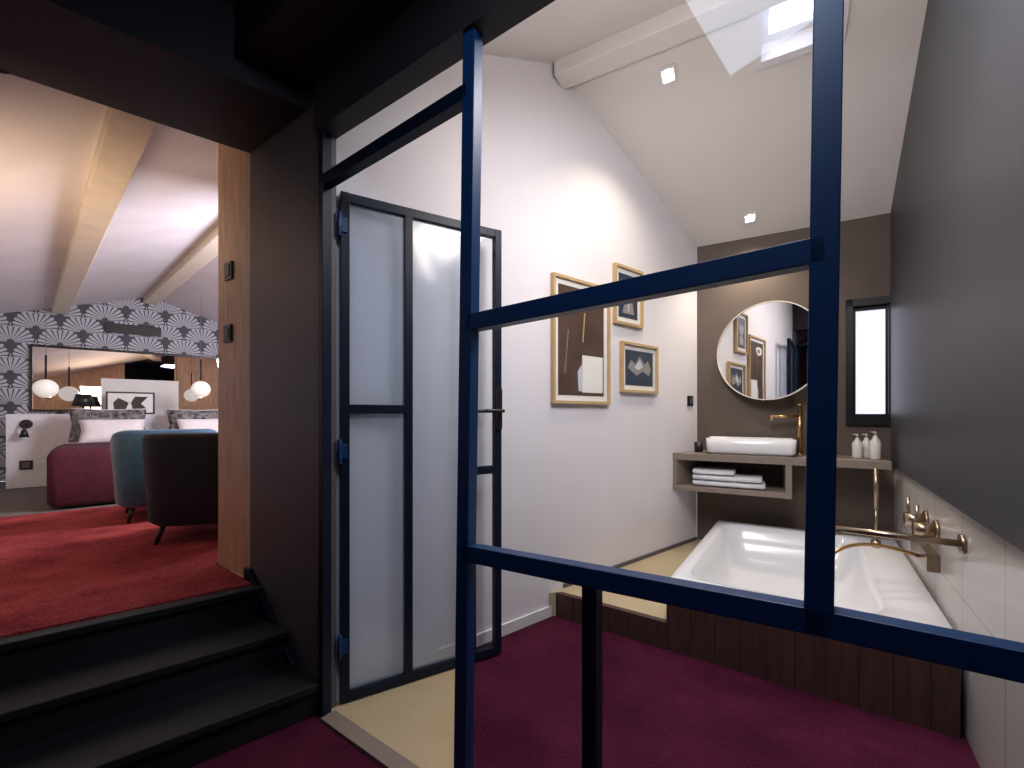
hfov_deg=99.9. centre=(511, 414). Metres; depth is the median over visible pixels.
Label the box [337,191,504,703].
door
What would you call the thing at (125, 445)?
armchair
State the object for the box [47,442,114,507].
bed
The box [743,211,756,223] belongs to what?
recessed light
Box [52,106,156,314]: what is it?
ceiling beam
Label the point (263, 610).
trim
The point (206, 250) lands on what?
ceiling beam
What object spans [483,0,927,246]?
ceiling
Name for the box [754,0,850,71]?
window
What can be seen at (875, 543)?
shower
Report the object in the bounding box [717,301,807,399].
round mirror
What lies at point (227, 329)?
wall switch
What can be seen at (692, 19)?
beam
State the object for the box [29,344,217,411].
wall mirror
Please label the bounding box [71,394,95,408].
table lamp
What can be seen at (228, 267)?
wall switch
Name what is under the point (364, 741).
threshold
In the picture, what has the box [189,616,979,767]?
floor
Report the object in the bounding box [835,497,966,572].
mixer tap
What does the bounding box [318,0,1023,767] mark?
glass wall
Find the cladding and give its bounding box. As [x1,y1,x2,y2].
[556,592,959,738]
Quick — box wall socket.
[19,460,32,469]
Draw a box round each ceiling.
[0,71,217,321]
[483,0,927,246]
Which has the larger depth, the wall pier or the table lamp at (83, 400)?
the table lamp at (83, 400)
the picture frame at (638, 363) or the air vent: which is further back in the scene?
the air vent
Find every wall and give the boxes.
[0,298,217,480]
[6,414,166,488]
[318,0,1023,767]
[336,54,696,700]
[697,213,893,539]
[890,0,1023,767]
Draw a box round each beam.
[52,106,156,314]
[143,225,217,304]
[234,0,405,87]
[315,0,554,138]
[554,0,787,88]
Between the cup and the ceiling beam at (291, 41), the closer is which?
the ceiling beam at (291, 41)
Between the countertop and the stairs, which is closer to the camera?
the stairs
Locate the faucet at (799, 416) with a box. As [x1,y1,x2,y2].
[770,404,804,454]
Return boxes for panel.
[218,143,249,575]
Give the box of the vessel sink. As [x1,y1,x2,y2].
[706,436,796,456]
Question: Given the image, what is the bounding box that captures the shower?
[835,468,919,557]
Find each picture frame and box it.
[106,391,154,413]
[550,272,610,404]
[612,262,643,328]
[619,340,658,393]
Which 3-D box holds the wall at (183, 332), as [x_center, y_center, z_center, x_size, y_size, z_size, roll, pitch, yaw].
[-5.183,-0.455,6.050,4.940,2.509,0.102,0,0,-39]
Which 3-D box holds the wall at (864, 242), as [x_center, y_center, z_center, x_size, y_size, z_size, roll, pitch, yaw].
[2.224,-0.120,3.391,1.400,2.640,0.140,0,0,29]
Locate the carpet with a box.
[0,505,251,638]
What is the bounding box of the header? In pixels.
[0,0,307,152]
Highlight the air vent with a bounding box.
[105,322,160,336]
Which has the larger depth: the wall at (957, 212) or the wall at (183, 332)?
the wall at (183, 332)
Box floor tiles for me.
[332,668,454,767]
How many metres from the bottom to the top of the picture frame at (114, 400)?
0.288 m
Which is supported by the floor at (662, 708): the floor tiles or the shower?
the floor tiles
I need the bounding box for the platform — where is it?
[549,539,700,619]
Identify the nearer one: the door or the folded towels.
the door
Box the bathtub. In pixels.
[671,520,960,694]
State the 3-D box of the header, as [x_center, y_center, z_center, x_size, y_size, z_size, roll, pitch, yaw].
[-2.200,-1.535,1.010,3.200,0.530,0.500,0,0,-39]
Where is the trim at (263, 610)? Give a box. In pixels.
[244,567,297,666]
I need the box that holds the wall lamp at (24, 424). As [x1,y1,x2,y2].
[19,420,32,436]
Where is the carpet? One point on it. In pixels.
(59, 568)
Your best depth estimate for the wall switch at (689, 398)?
3.57 m
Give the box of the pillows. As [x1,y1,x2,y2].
[68,408,217,442]
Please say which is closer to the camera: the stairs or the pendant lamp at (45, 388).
the stairs
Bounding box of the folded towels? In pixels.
[692,466,765,489]
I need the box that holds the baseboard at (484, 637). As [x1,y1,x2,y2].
[476,537,696,646]
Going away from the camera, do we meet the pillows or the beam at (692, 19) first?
the beam at (692, 19)
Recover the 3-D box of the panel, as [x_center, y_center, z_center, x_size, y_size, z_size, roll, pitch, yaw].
[-1.411,-0.330,2.210,0.367,2.260,0.040,0,0,35]
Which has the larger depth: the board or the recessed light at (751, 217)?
the board
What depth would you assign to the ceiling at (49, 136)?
2.89 m
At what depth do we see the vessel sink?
3.19 m
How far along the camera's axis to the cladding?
1.85 m
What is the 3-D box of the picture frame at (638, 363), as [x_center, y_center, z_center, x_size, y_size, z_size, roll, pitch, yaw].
[0.927,-0.338,3.123,0.444,0.355,0.030,0,0,-39]
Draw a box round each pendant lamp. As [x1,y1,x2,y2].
[32,297,58,397]
[191,359,210,396]
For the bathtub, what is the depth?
2.82 m
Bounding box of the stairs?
[0,585,318,767]
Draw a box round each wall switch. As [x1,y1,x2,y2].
[223,324,231,342]
[224,261,232,280]
[687,396,692,405]
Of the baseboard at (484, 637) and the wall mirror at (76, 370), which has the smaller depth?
the baseboard at (484, 637)
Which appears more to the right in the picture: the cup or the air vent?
the cup
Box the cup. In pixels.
[694,442,703,451]
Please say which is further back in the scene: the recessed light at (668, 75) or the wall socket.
the wall socket
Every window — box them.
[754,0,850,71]
[846,295,890,424]
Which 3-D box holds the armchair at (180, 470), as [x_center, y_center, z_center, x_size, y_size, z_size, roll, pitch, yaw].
[-2.030,0.453,2.930,0.660,0.689,0.660,0,0,-17]
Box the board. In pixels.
[101,378,178,413]
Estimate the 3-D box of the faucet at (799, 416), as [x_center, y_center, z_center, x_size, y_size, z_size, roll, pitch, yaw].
[2.085,0.107,3.260,0.224,0.385,0.059,0,0,20]
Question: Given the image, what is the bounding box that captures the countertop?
[673,450,891,498]
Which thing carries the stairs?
on the floor at (662, 708)
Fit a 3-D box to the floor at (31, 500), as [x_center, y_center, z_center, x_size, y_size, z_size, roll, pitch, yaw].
[-3.420,0.902,3.836,4.987,0.196,5.570,0,0,-39]
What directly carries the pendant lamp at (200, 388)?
hanging from the ceiling at (49, 136)
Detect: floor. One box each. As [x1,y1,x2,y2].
[0,481,251,639]
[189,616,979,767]
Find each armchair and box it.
[110,429,216,523]
[141,433,217,544]
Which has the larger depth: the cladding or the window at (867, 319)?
the window at (867, 319)
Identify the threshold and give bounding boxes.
[321,710,419,767]
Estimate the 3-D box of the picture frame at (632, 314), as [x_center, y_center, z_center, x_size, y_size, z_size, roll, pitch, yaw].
[0.822,-0.835,3.037,0.325,0.410,0.030,0,0,-39]
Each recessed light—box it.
[659,63,676,86]
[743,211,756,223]
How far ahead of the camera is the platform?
2.65 m
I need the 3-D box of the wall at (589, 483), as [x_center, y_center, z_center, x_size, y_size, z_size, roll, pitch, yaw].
[0.384,-0.470,2.764,3.000,3.340,0.100,0,0,-39]
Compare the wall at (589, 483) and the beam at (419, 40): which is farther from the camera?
the wall at (589, 483)
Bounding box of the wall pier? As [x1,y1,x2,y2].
[250,78,335,707]
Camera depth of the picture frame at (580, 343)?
2.71 m

